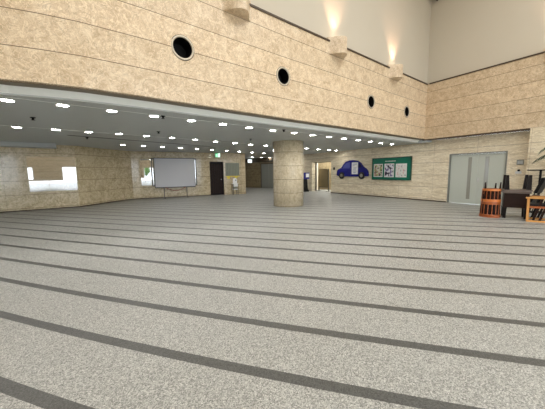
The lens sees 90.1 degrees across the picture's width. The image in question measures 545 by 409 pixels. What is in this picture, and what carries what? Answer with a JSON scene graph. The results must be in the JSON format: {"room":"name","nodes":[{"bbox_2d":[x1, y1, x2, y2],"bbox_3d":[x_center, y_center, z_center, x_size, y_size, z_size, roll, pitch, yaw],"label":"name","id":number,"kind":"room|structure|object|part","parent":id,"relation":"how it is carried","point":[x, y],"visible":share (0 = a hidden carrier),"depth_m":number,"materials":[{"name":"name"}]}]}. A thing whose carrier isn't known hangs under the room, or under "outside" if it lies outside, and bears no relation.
{"room":"lobby","nodes":[
{"label":"lobby","id":0,"kind":"room"},
{"bbox_2d":[0,141,55,148],"bbox_3d":[-11.926,-1.906,7.965,8.780,0.150,0.670,-6,9,-37],"label":"ceiling","id":1,"kind":"structure","parent":0,"point":[2,143],"depth_m":9.89,"materials":[{"name":"grey paint"}]},
{"bbox_2d":[0,145,240,211],"bbox_3d":[-8.984,-1.219,11.972,18.188,2.550,2.132,-7,9,-43],"label":"wall","id":2,"kind":"structure","parent":0,"point":[103,175],"depth_m":12.32,"materials":[{"name":"stone"}]},
{"bbox_2d":[25,156,77,191],"bbox_3d":[-8.738,-1.211,10.833,1.540,1.380,0.021,-6,9,-37],"label":"window","id":3,"kind":"structure","parent":2,"relation":"in","point":[44,173],"depth_m":10.80,"materials":[{"name":"glass"}]},
{"bbox_2d":[0,195,209,212],"bbox_3d":[-9.540,0.153,11.095,1.628,0.050,15.861,6,9,42],"label":"baseboard","id":4,"kind":"structure","parent":2,"relation":"attached to","point":[194,195],"depth_m":11.82,"materials":[{"name":"grey stone"}]},
{"bbox_2d":[140,159,151,185],"bbox_3d":[-6.862,-1.743,14.756,0.540,1.470,0.021,-4,8,-26],"label":"window","id":5,"kind":"structure","parent":2,"relation":"in","point":[145,164],"depth_m":14.76,"materials":[{"name":"glass"}]},
{"bbox_2d":[151,158,196,185],"bbox_3d":[-5.535,-1.834,15.405,2.420,1.540,0.041,-4,8,-26],"label":"window","id":6,"kind":"structure","parent":2,"relation":"in","point":[152,162],"depth_m":14.93,"materials":[{"name":"white glass"}]},
{"bbox_2d":[209,162,223,194],"bbox_3d":[-3.417,-1.593,16.638,0.850,2.030,0.200,-4,8,-26],"label":"door","id":7,"kind":"structure","parent":2,"relation":"in","point":[216,168],"depth_m":16.68,"materials":[{"name":"brown wood"}]},
{"bbox_2d":[225,163,238,178],"bbox_3d":[-2.490,-2.092,16.918,0.880,0.970,0.034,-4,8,-26],"label":"wall panel","id":8,"kind":"object","parent":2,"relation":"attached to","point":[232,169],"visible":0.98,"depth_m":16.89,"materials":[{"name":"grey metal"}]},
{"bbox_2d":[0,0,426,138],"bbox_3d":[-1.316,-3.106,5.614,20.253,2.276,0.590,-6,9,-38],"label":"wall","id":9,"kind":"structure","parent":0,"point":[121,46],"depth_m":5.26,"materials":[{"name":"stone"}]},
{"bbox_2d":[171,34,193,60],"bbox_3d":[-1.731,-2.898,5.109,0.444,0.444,0.278,-6,9,-38],"label":"porthole","id":10,"kind":"object","parent":9,"relation":"attached to","point":[182,47],"visible":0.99,"depth_m":5.13,"materials":[{"name":"brown metal"}]},
{"bbox_2d":[0,96,384,142],"bbox_3d":[-0.528,-2.027,7.082,15.115,0.006,0.018,-7,9,-40],"label":"trim","id":11,"kind":"structure","parent":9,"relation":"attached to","point":[0,96],"depth_m":5.45,"materials":[{"name":"grey metal"}]},
{"bbox_2d":[0,84,418,142],"bbox_3d":[-1.428,-1.919,5.720,20.000,0.141,0.290,-6,9,-38],"label":"trim","id":12,"kind":"structure","parent":9,"relation":"attached to","point":[3,88],"depth_m":5.06,"materials":[{"name":"grey paint"}]},
{"bbox_2d":[0,79,423,139],"bbox_3d":[-1.336,-1.969,5.595,20.000,0.030,0.390,-6,9,-38],"label":"trim","id":13,"kind":"structure","parent":9,"relation":"attached to","point":[12,83],"depth_m":4.92,"materials":[{"name":"metal"}]},
{"bbox_2d":[221,0,250,21],"bbox_3d":[-0.673,-4.131,5.525,0.740,0.450,0.352,-6,9,-38],"label":"uplight","id":14,"kind":"object","parent":9,"relation":"attached to","point":[239,8],"visible":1,"depth_m":5.44,"materials":[{"name":"stone"}]},
{"bbox_2d":[276,67,289,85],"bbox_3d":[0.187,-3.113,6.684,0.444,0.444,0.278,-6,9,-38],"label":"porthole","id":15,"kind":"object","parent":9,"relation":"attached to","point":[283,76],"visible":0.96,"depth_m":6.70,"materials":[{"name":"brown metal"}]},
{"bbox_2d":[327,36,346,59],"bbox_3d":[1.900,-4.415,7.604,0.740,0.450,0.352,-6,9,-38],"label":"uplight","id":16,"kind":"object","parent":9,"relation":"attached to","point":[337,47],"visible":1,"depth_m":7.47,"materials":[{"name":"beige stone"}]},
{"bbox_2d":[249,3,427,84],"bbox_3d":[-1.222,-4.212,5.343,20.251,0.042,0.290,-6,9,-38],"label":"trim","id":17,"kind":"structure","parent":9,"relation":"attached to","point":[251,5],"depth_m":7.02,"materials":[{"name":"brown metal"}]},
{"bbox_2d":[367,95,374,108],"bbox_3d":[3.188,-3.408,9.094,0.444,0.444,0.278,-6,9,-38],"label":"porthole","id":18,"kind":"object","parent":9,"relation":"attached to","point":[371,101],"visible":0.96,"depth_m":9.10,"materials":[{"name":"brown metal"}]},
{"bbox_2d":[387,64,402,81],"bbox_3d":[4.419,-4.692,9.623,0.740,0.450,0.352,-6,9,-38],"label":"uplight","id":19,"kind":"object","parent":9,"relation":"attached to","point":[395,70],"visible":1,"depth_m":9.49,"materials":[{"name":"beige stone"}]},
{"bbox_2d":[404,106,409,117],"bbox_3d":[5.135,-3.611,10.649,0.444,0.444,0.278,-6,9,-38],"label":"porthole","id":20,"kind":"object","parent":9,"relation":"attached to","point":[406,109],"visible":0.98,"depth_m":10.65,"materials":[{"name":"brown metal"}]},
{"bbox_2d":[0,92,431,158],"bbox_3d":[-6.711,-3.504,19.617,25.879,0.100,31.204,-5,8,-32],"label":"ceiling","id":21,"kind":"structure","parent":0,"point":[80,119],"depth_m":7.71,"materials":[{"name":"grey paint"}]},
{"bbox_2d":[0,98,14,101],"bbox_3d":[-4.172,-1.635,4.269,0.208,0.012,0.208,-6,9,-38],"label":"recessed light","id":22,"kind":"object","parent":21,"relation":"in","point":[1,99],"visible":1,"depth_m":4.26,"materials":[{"name":"white plastic"}]},
{"bbox_2d":[55,103,69,106],"bbox_3d":[-3.563,-1.685,4.616,0.208,0.012,0.208,-6,9,-38],"label":"recessed light","id":23,"kind":"object","parent":21,"relation":"in","point":[60,104],"visible":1,"depth_m":4.62,"materials":[{"name":"white plastic"}]},
{"bbox_2d":[68,135,210,146],"bbox_3d":[-4.495,-2.354,10.244,0.100,0.006,5.348,5,9,38],"label":"trim","id":24,"kind":"structure","parent":21,"relation":"attached to","point":[68,135],"depth_m":9.68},
{"bbox_2d":[4,125,325,149],"bbox_3d":[-2.040,-2.402,10.366,14.849,0.006,0.018,-7,9,-42],"label":"trim","id":25,"kind":"structure","parent":21,"relation":"attached to","point":[4,125],"depth_m":8.31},
{"bbox_2d":[240,153,245,193],"bbox_3d":[-3.243,-2.329,20.561,0.580,2.550,7.285,-3,7,-20],"label":"wall","id":26,"kind":"structure","parent":0,"point":[242,155],"depth_m":17.25,"materials":[{"name":"stone"}]},
{"bbox_2d":[0,188,544,408],"bbox_3d":[0.004,0.270,10.105,68.000,0.200,72.000,-1,7,0],"label":"floor","id":27,"kind":"structure","parent":0,"point":[332,300],"depth_m":2.83,"materials":[{"name":"stone"}]},
{"bbox_2d":[153,158,195,198],"bbox_3d":[-5.407,-1.481,15.177,2.160,2.210,0.510,-4,8,-26],"label":"whiteboard","id":28,"kind":"object","parent":27,"relation":"on","point":[168,172],"visible":1,"depth_m":15.07,"materials":[{"name":"white plastic"}]},
{"bbox_2d":[232,178,238,194],"bbox_3d":[-2.321,-1.126,16.821,0.330,1.030,0.292,-4,8,-26],"label":"stand","id":29,"kind":"object","parent":27,"relation":"on","point":[235,184],"visible":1,"depth_m":16.73,"materials":[{"name":"grey metal"}]},
{"bbox_2d":[273,140,303,206],"bbox_3d":[0.643,-1.233,11.013,1.220,2.550,1.220,-1,7,0],"label":"column","id":30,"kind":"structure","parent":27,"relation":"on","point":[288,155],"depth_m":10.51,"materials":[{"name":"stone"}]},
{"bbox_2d":[304,172,308,191],"bbox_3d":[2.189,-1.530,18.545,0.600,1.300,0.350,-6,9,-38],"label":"stand","id":31,"kind":"object","parent":27,"relation":"on","point":[306,174],"visible":0.71,"depth_m":18.43,"materials":[{"name":"black metal"}]},
{"bbox_2d":[317,169,328,191],"bbox_3d":[3.525,-1.683,18.711,0.440,1.530,1.010,-5,8,-32],"label":"screen","id":32,"kind":"object","parent":27,"relation":"on","point":[323,173],"visible":0.98,"depth_m":18.64,"materials":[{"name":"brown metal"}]},
{"bbox_3d":[3.523,-1.817,18.695,0.040,1.200,0.950,-5,8,-32],"label":"panel","id":33,"kind":"part","parent":32,"relation":"part of","materials":[{"name":"brown metal"}]},
{"bbox_2d":[479,194,500,217],"bbox_3d":[6.297,0.022,7.863,0.489,0.661,0.475,4,8,33],"label":"slatted chair","id":34,"kind":"object","parent":27,"relation":"on","point":[487,209],"visible":0.91,"depth_m":7.71,"materials":[{"name":"orange wood"}]},
{"bbox_3d":[6.298,0.308,7.894,0.489,0.085,0.467,4,8,33],"label":"rail","id":35,"kind":"part","parent":34,"relation":"part of","materials":[{"name":"orange wood"}]},
{"bbox_3d":[6.297,0.124,7.874,0.370,0.305,0.353,4,8,33],"label":"panel","id":36,"kind":"part","parent":34,"relation":"part of","materials":[{"name":"brown wood"}]},
{"bbox_3d":[6.300,-0.053,7.860,0.460,0.070,0.460,4,8,33],"label":"seat rail","id":37,"kind":"part","parent":34,"relation":"part of","materials":[{"name":"orange wood"}]},
{"bbox_2d":[481,182,501,201],"bbox_3d":[6.313,-0.367,7.836,0.465,0.555,0.451,2,8,25],"label":"slatted chair","id":38,"kind":"object","parent":34,"relation":"on","point":[490,194],"visible":0.98,"depth_m":7.70,"materials":[{"name":"brown wood"}]},
{"bbox_3d":[6.314,-0.126,7.861,0.465,0.071,0.444,2,8,25],"label":"rail","id":39,"kind":"part","parent":38,"relation":"part of","materials":[{"name":"orange wood"}]},
{"bbox_3d":[6.313,-0.281,7.845,0.351,0.256,0.335,2,8,25],"label":"panel","id":40,"kind":"part","parent":38,"relation":"part of","materials":[{"name":"brown wood"}]},
{"bbox_3d":[6.315,-0.430,7.835,0.437,0.059,0.437,2,8,25],"label":"seat rail","id":41,"kind":"part","parent":38,"relation":"part of","materials":[{"name":"orange wood"}]},
{"bbox_2d":[501,190,531,218],"bbox_3d":[6.840,-0.014,7.684,0.590,0.760,0.590,4,9,37],"label":"side table","id":42,"kind":"object","parent":27,"relation":"on","point":[510,199],"visible":0.8,"depth_m":7.49,"materials":[{"name":"brown wood"}]},
{"bbox_3d":[6.529,0.224,7.667,0.090,0.300,0.090,4,9,37],"label":"leg","id":43,"kind":"part","parent":42,"relation":"part of","materials":[{"name":"black wood"}]},
{"bbox_2d":[501,175,532,190],"bbox_3d":[6.842,-0.610,7.623,0.590,0.435,0.590,4,8,33],"label":"side table","id":44,"kind":"object","parent":42,"relation":"on","point":[527,185],"visible":0.9,"depth_m":7.53,"materials":[{"name":"black wood"}]},
{"bbox_3d":[6.778,-0.664,7.930,0.100,0.400,0.100,4,8,33],"label":"leg","id":45,"kind":"part","parent":44,"relation":"part of","materials":[{"name":"black wood"}]},
{"bbox_3d":[6.531,-0.616,7.557,0.100,0.400,0.100,4,8,33],"label":"leg","id":46,"kind":"part","parent":44,"relation":"part of","materials":[{"name":"black wood"}]},
{"bbox_3d":[7.154,-0.639,7.684,0.100,0.400,0.100,4,8,33],"label":"leg","id":47,"kind":"part","parent":44,"relation":"part of","materials":[{"name":"black wood"}]},
{"bbox_3d":[6.907,-0.591,7.311,0.100,0.400,0.100,4,8,33],"label":"leg","id":48,"kind":"part","parent":44,"relation":"part of","materials":[{"name":"black wood"}]},
{"bbox_2d":[526,196,544,222],"bbox_3d":[7.086,-0.125,6.978,0.890,1.144,0.610,5,9,40],"label":"armchair","id":49,"kind":"object","parent":27,"relation":"on","point":[540,205],"visible":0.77,"depth_m":7.00,"materials":[{"name":"brown wood"}]},
{"bbox_3d":[6.872,-0.150,6.800,0.790,0.040,0.070,5,9,40],"label":"armrest","id":50,"kind":"part","parent":49,"relation":"part of","materials":[{"name":"brown wood"}]},
{"bbox_3d":[6.850,0.441,6.897,0.630,0.045,0.036,5,9,40],"label":"floor rail","id":51,"kind":"part","parent":49,"relation":"part of","materials":[{"name":"brown wood"}]},
{"bbox_3d":[6.871,0.083,6.832,0.620,0.050,0.030,5,9,40],"label":"rail","id":52,"kind":"part","parent":49,"relation":"part of","materials":[{"name":"orange wood"}]},
{"bbox_2d":[530,202,544,206],"bbox_3d":[7.023,0.030,7.052,0.540,0.100,0.480,5,9,40],"label":"seat cushion","id":53,"kind":"object","parent":49,"relation":"on","point":[538,204],"depth_m":6.97,"materials":[{"name":"black fabric"}]},
{"bbox_2d":[527,169,544,213],"bbox_3d":[8.265,-0.414,8.444,0.630,1.335,0.630,-1,7,0],"label":"pedestal table","id":54,"kind":"object","parent":27,"relation":"on","point":[539,170],"visible":0.53,"depth_m":8.37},
{"bbox_2d":[529,178,544,212],"bbox_3d":[7.724,-0.234,7.977,0.462,1.113,0.427,-5,8,-30],"label":"folding chair","id":55,"kind":"object","parent":27,"relation":"on","point":[540,187],"visible":0.61,"depth_m":7.81,"materials":[{"name":"black metal"}]},
{"bbox_3d":[7.700,-0.153,8.016,0.418,0.288,0.151,-5,8,-30],"label":"seat","id":56,"kind":"part","parent":55,"relation":"part of","materials":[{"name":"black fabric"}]},
{"bbox_3d":[7.766,-0.549,7.844,0.418,0.456,0.218,-5,8,-30],"label":"backrest","id":57,"kind":"part","parent":55,"relation":"part of","materials":[{"name":"black fabric"}]},
{"bbox_2d":[534,148,544,162],"bbox_3d":[8.534,-0.709,7.437,1.619,2.154,1.889,-1,7,0],"label":"potted palm","id":58,"kind":"object","parent":27,"relation":"on","point":[541,157],"visible":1,"depth_m":8.04,"materials":[{"name":"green plant"}]},
{"bbox_2d":[245,162,330,189],"bbox_3d":[-0.137,-2.664,22.997,10.966,2.550,0.917,3,8,31],"label":"wall","id":59,"kind":"structure","parent":0,"point":[252,170],"depth_m":23.62,"materials":[{"name":"stone"}]},
{"bbox_2d":[245,158,272,162],"bbox_3d":[-0.732,-3.779,23.122,9.548,0.350,0.300,3,8,27],"label":"trim","id":60,"kind":"structure","parent":59,"relation":"attached to","point":[252,159],"depth_m":23.13,"materials":[{"name":"black metal"}]},
{"bbox_2d":[261,163,272,187],"bbox_3d":[-0.296,-2.441,23.047,1.560,2.100,0.051,3,8,26],"label":"door","id":61,"kind":"structure","parent":59,"relation":"in","point":[266,168],"depth_m":23.12,"materials":[{"name":"grey metal"}]},
{"bbox_2d":[251,0,431,82],"bbox_3d":[-1.282,-6.580,5.381,20.600,4.636,0.300,-6,9,-38],"label":"wall","id":62,"kind":"structure","parent":0,"point":[387,32],"depth_m":8.95,"materials":[{"name":"beige paint"}]},
{"bbox_2d":[304,130,529,208],"bbox_3d":[4.771,-1.887,15.670,0.400,2.627,15.420,-5,8,-32],"label":"wall","id":63,"kind":"structure","parent":0,"point":[430,161],"depth_m":12.18,"materials":[{"name":"stone"}]},
{"bbox_2d":[315,162,324,190],"bbox_3d":[3.500,-1.827,18.063,0.080,1.970,1.850,-5,8,-32],"label":"door frame","id":64,"kind":"structure","parent":63,"relation":"in","point":[316,162],"depth_m":18.82,"materials":[{"name":"grey metal"}]},
{"bbox_2d":[337,160,368,178],"bbox_3d":[4.535,-1.997,15.569,0.090,1.074,2.358,-5,8,-32],"label":"board","id":65,"kind":"object","parent":63,"relation":"attached to","point":[351,168],"visible":1,"depth_m":15.46,"materials":[{"name":"blue plastic"}]},
{"bbox_2d":[331,192,445,201],"bbox_3d":[5.497,-0.437,14.324,0.030,0.050,6.830,-5,8,-32],"label":"baseboard","id":66,"kind":"structure","parent":63,"relation":"attached to","point":[331,192],"depth_m":13.51,"materials":[{"name":"grey stone"}]},
{"bbox_2d":[372,156,411,179],"bbox_3d":[5.851,-1.770,13.479,0.080,1.110,2.140,-5,8,-32],"label":"bulletin board","id":67,"kind":"object","parent":63,"relation":"attached to","point":[391,168],"visible":1,"depth_m":13.37,"materials":[{"name":"green"}]},
{"bbox_2d":[374,165,381,175],"bbox_3d":[5.462,-1.761,14.072,0.004,0.580,0.470,-5,8,-32],"label":"print","id":68,"kind":"object","parent":67,"relation":"attached to","point":[377,168],"depth_m":14.07},
{"bbox_2d":[384,163,393,176],"bbox_3d":[5.803,-1.696,13.540,0.008,0.670,0.540,-5,8,-32],"label":"poster","id":69,"kind":"object","parent":67,"relation":"attached to","point":[388,167],"depth_m":13.54,"materials":[{"name":"white paper"}]},
{"bbox_2d":[385,164,393,175],"bbox_3d":[5.798,-1.696,13.537,0.004,0.590,0.480,-5,8,-32],"label":"print","id":70,"kind":"object","parent":67,"relation":"attached to","point":[389,168],"depth_m":13.51},
{"bbox_2d":[395,163,406,176],"bbox_3d":[6.145,-1.626,12.997,0.008,0.650,0.570,-5,8,-32],"label":"poster","id":71,"kind":"object","parent":67,"relation":"attached to","point":[400,168],"depth_m":12.99,"materials":[{"name":"white paper"}]},
{"bbox_2d":[396,164,405,176],"bbox_3d":[6.139,-1.625,12.994,0.004,0.570,0.510,-5,8,-32],"label":"print","id":72,"kind":"object","parent":67,"relation":"attached to","point":[400,168],"depth_m":12.99},
{"bbox_2d":[447,151,507,204],"bbox_3d":[7.860,-0.995,10.539,0.146,2.000,1.910,-5,8,-32],"label":"door","id":73,"kind":"structure","parent":63,"relation":"in","point":[468,173],"depth_m":10.58,"materials":[{"name":"grey paint"}]},
{"bbox_2d":[516,160,523,164],"bbox_3d":[8.486,-1.446,9.316,0.018,0.170,0.190,-5,8,-32],"label":"wall plate","id":74,"kind":"object","parent":63,"relation":"attached to","point":[519,162],"visible":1,"depth_m":9.31,"materials":[{"name":"metal"}]},
{"bbox_2d":[425,53,544,138],"bbox_3d":[10.337,-3.280,5.766,0.280,2.276,14.250,-5,8,-32],"label":"wall","id":75,"kind":"structure","parent":0,"point":[508,96],"depth_m":9.68,"materials":[{"name":"stone"}]},
{"bbox_2d":[422,128,529,140],"bbox_3d":[7.545,-2.631,10.383,0.300,0.040,3.530,-5,8,-32],"label":"trim","id":76,"kind":"structure","parent":75,"relation":"attached to","point":[527,129],"depth_m":9.97,"materials":[{"name":"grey metal"}]},
{"bbox_2d":[429,51,544,83],"bbox_3d":[10.291,-4.381,5.466,0.100,0.042,14.000,-5,8,-32],"label":"trim","id":77,"kind":"structure","parent":75,"relation":"attached to","point":[544,51],"depth_m":9.53,"materials":[{"name":"brown metal"}]},
{"bbox_2d":[542,49,544,63],"bbox_3d":[8.479,-4.559,8.068,0.352,0.450,0.740,-5,8,-32],"label":"uplight","id":78,"kind":"object","parent":75,"relation":"attached to","point":[543,59],"visible":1,"depth_m":8.43,"materials":[{"name":"beige stone"}]},
{"bbox_2d":[427,0,544,83],"bbox_3d":[10.309,-6.758,5.567,0.300,4.636,14.600,-5,8,-32],"label":"wall","id":79,"kind":"structure","parent":0,"point":[466,36],"depth_m":9.86,"materials":[{"name":"beige paint"}]},
{"bbox_2d":[526,127,544,210],"bbox_3d":[11.368,-0.662,4.583,0.400,2.667,10.670,-5,8,-32],"label":"wall pier","id":80,"kind":"object","parent":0,"point":[537,135],"visible":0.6,"depth_m":8.76,"materials":[{"name":"stone"}]}
]}

